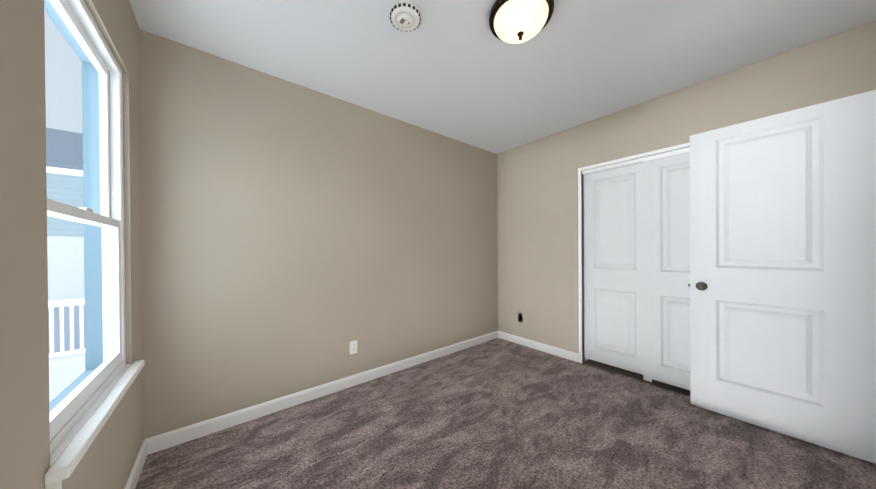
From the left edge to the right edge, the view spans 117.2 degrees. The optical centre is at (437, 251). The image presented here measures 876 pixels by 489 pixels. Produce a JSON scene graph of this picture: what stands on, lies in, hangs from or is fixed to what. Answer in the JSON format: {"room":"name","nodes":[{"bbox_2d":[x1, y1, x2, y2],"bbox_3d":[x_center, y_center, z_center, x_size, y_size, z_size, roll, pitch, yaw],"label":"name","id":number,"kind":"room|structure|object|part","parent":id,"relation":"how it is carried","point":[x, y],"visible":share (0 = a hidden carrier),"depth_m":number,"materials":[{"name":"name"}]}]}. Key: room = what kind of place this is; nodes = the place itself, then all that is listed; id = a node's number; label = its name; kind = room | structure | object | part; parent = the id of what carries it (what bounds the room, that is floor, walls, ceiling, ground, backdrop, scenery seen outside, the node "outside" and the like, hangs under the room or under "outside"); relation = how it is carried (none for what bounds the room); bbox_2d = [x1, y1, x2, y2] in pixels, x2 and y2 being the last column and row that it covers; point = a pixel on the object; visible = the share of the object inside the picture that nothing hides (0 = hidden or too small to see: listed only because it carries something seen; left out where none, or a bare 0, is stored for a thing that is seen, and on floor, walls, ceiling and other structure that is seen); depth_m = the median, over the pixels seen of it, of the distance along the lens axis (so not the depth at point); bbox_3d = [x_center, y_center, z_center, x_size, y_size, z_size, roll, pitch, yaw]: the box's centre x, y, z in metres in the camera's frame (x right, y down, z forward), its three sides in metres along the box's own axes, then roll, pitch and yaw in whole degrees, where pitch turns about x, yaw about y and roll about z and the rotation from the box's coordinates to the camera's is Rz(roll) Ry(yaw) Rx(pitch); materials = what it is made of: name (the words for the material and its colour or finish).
{"room":"empty bedroom","nodes":[
{"label":"empty bedroom","id":0,"kind":"room"},
{"bbox_2d":[0,0,143,488],"bbox_3d":[-0.938,-0.003,0.488,0.125,2.600,2.988,-1,0,-39],"label":"wall","id":1,"kind":"structure","parent":0,"point":[108,459],"depth_m":0.67,"materials":[{"name":"paint"}]},
{"bbox_2d":[45,480,61,488],"bbox_3d":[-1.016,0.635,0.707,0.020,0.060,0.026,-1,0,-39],"label":"apron","id":2,"kind":"object","parent":1,"relation":"attached to","point":[57,485],"visible":0.56,"depth_m":0.70,"materials":[{"name":"white wood"}]},
{"bbox_2d":[44,0,125,453],"bbox_3d":[-1.373,-0.167,0.987,0.125,1.590,0.950,-1,0,-39],"label":"window","id":3,"kind":"structure","parent":1,"relation":"in","point":[68,412],"depth_m":1.27,"materials":[{"name":"white plastic"}]},
{"bbox_2d":[44,360,144,484],"bbox_3d":[-1.298,0.589,1.047,0.066,0.032,0.920,-1,0,-39],"label":"stool","id":4,"kind":"object","parent":1,"relation":"attached to","point":[69,452],"visible":0.98,"depth_m":0.87,"materials":[{"name":"white wood"}]},
{"bbox_2d":[124,440,146,488],"bbox_3d":[-0.867,1.151,0.525,0.014,0.092,2.718,-1,0,-39],"label":"baseboard","id":5,"kind":"structure","parent":1,"relation":"attached to","point":[134,476],"depth_m":1.40,"materials":[{"name":"white wood"}]},
{"bbox_2d":[139,29,497,438],"bbox_3d":[-0.249,-0.018,2.880,4.215,2.600,0.150,-1,0,-39],"label":"wall","id":6,"kind":"structure","parent":0,"point":[296,238],"depth_m":2.04,"materials":[{"name":"paint"}]},
{"bbox_2d":[144,331,497,454],"bbox_3d":[-0.452,1.139,2.608,3.290,0.092,0.014,-1,0,-39],"label":"baseboard","id":7,"kind":"structure","parent":6,"relation":"attached to","point":[160,442],"depth_m":2.04,"materials":[{"name":"white wood"}]},
{"bbox_2d":[350,340,356,353],"bbox_3d":[-0.749,0.850,2.369,0.070,0.114,0.009,-1,0,-39],"label":"outlet","id":8,"kind":"object","parent":6,"relation":"attached to","point":[352,350],"visible":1,"depth_m":2.37,"materials":[{"name":"white plastic"}]},
{"bbox_2d":[129,0,875,153],"bbox_3d":[0.647,-1.379,1.763,4.215,0.120,3.018,-1,0,-39],"label":"ceiling","id":9,"kind":"structure","parent":0,"point":[458,70],"depth_m":1.74,"materials":[{"name":"white paint"}]},
{"bbox_2d":[390,0,420,31],"bbox_3d":[-0.180,-1.285,1.477,0.170,0.055,0.170,-1,0,-39],"label":"smoke detector","id":10,"kind":"object","parent":9,"relation":"attached to","point":[405,15],"visible":0.96,"depth_m":1.45,"materials":[{"name":"white plastic"}]},
{"bbox_2d":[489,0,553,43],"bbox_3d":[0.451,-1.237,1.463,0.340,0.159,0.340,-1,0,-39],"label":"ceiling light","id":11,"kind":"object","parent":9,"relation":"attached to","point":[515,21],"visible":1,"depth_m":1.41,"materials":[{"name":"white glass"}]},
{"bbox_2d":[135,338,875,488],"bbox_3d":[0.403,1.234,1.560,3.330,0.100,2.758,-1,0,-39],"label":"floor","id":12,"kind":"structure","parent":0,"point":[498,413],"depth_m":1.66,"materials":[{"name":"carpet"}]},
{"bbox_2d":[497,20,875,395],"bbox_3d":[1.970,-0.033,2.859,0.800,2.600,2.988,-1,0,-39],"label":"wall","id":13,"kind":"structure","parent":0,"point":[537,232],"depth_m":2.77,"materials":[{"name":"paint"}]},
{"bbox_2d":[498,331,578,362],"bbox_3d":[1.151,1.125,3.235,0.014,0.092,1.067,-1,0,-39],"label":"baseboard","id":14,"kind":"structure","parent":13,"relation":"attached to","point":[560,352],"depth_m":3.15,"materials":[{"name":"white wood"}]},
{"bbox_2d":[584,163,642,374],"bbox_3d":[1.740,0.145,2.638,0.035,1.970,0.613,-1,0,-39],"label":"closet door","id":15,"kind":"structure","parent":13,"relation":"in","point":[613,257],"depth_m":2.62,"materials":[{"name":"white wood"}]},
{"bbox_2d":[578,142,689,362],"bbox_3d":[1.905,0.147,2.390,0.127,2.045,1.195,-1,0,-39],"label":"trim","id":16,"kind":"structure","parent":13,"relation":"attached to","point":[659,153],"depth_m":2.79,"materials":[{"name":"white wood"}]},
{"bbox_2d":[642,151,689,389],"bbox_3d":[2.053,0.145,2.183,0.035,1.970,0.613,-1,0,-39],"label":"closet door","id":17,"kind":"structure","parent":13,"relation":"in","point":[666,255],"depth_m":2.29,"materials":[{"name":"white wood"}]},
{"bbox_3d":[1.697,-0.019,0.025,3.625,2.800,1.300,-1,0,-39],"label":"wall","id":18,"kind":"structure","parent":0,"visible":0},
{"bbox_2d":[688,90,875,463],"bbox_3d":[2.147,0.141,1.744,0.139,2.030,0.757,-1,0,-39],"label":"room door","id":19,"kind":"structure","parent":18,"relation":"in","point":[782,284],"depth_m":1.67,"materials":[{"name":"white wood"}]},
{"bbox_3d":[1.942,0.256,1.997,0.139,0.064,0.106,-1,0,-39],"label":"knob","id":20,"kind":"part","parent":19,"relation":"part of","materials":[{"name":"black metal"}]},
{"label":"outside","id":21,"kind":"structure","parent":0,"visible":0},
{"bbox_3d":[-6.863,2.887,0.656,8.855,0.100,15.800,-1,0,-39],"label":"ground","id":22,"kind":"structure","parent":21,"visible":0},
{"bbox_2d":[46,172,83,236],"bbox_3d":[-10.945,0.337,7.330,11.000,5.000,0.300,-1,0,-39],"label":"siding","id":23,"kind":"object","parent":22,"relation":"on","point":[62,229],"depth_m":7.52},
{"bbox_2d":[47,236,85,401],"bbox_3d":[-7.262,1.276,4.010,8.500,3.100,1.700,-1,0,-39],"label":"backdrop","id":24,"kind":"object","parent":22,"relation":"on","point":[74,251],"depth_m":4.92,"materials":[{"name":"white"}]},
{"bbox_2d":[48,299,84,357],"bbox_3d":[-6.831,0.681,3.394,8.400,2.112,0.100,-1,0,-39],"label":"porch railing","id":25,"kind":"object","parent":24,"relation":"on","point":[59,303],"depth_m":4.18,"materials":[{"name":"white wood"}]},
{"bbox_2d":[48,305,84,358],"bbox_3d":[-7.029,1.305,3.645,8.400,0.840,0.040,-1,0,-39],"label":"shade","id":26,"kind":"object","parent":24,"relation":"attached to","point":[67,326],"depth_m":4.39,"materials":[{"name":"blue"}]},
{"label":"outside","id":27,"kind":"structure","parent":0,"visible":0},
{"bbox_2d":[46,128,82,169],"bbox_3d":[-11.870,-3.312,8.420,11.000,2.100,3.950,-1,0,-39],"label":"roof","id":28,"kind":"structure","parent":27,"point":[74,138],"depth_m":8.11,"materials":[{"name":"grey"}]},
{"bbox_2d":[46,166,82,175],"bbox_3d":[-10.868,-2.273,7.203,11.000,0.220,0.600,-1,0,-39],"label":"fascia","id":29,"kind":"object","parent":28,"relation":"attached to","point":[60,171],"depth_m":7.34,"materials":[{"name":"white wood"}]}
]}

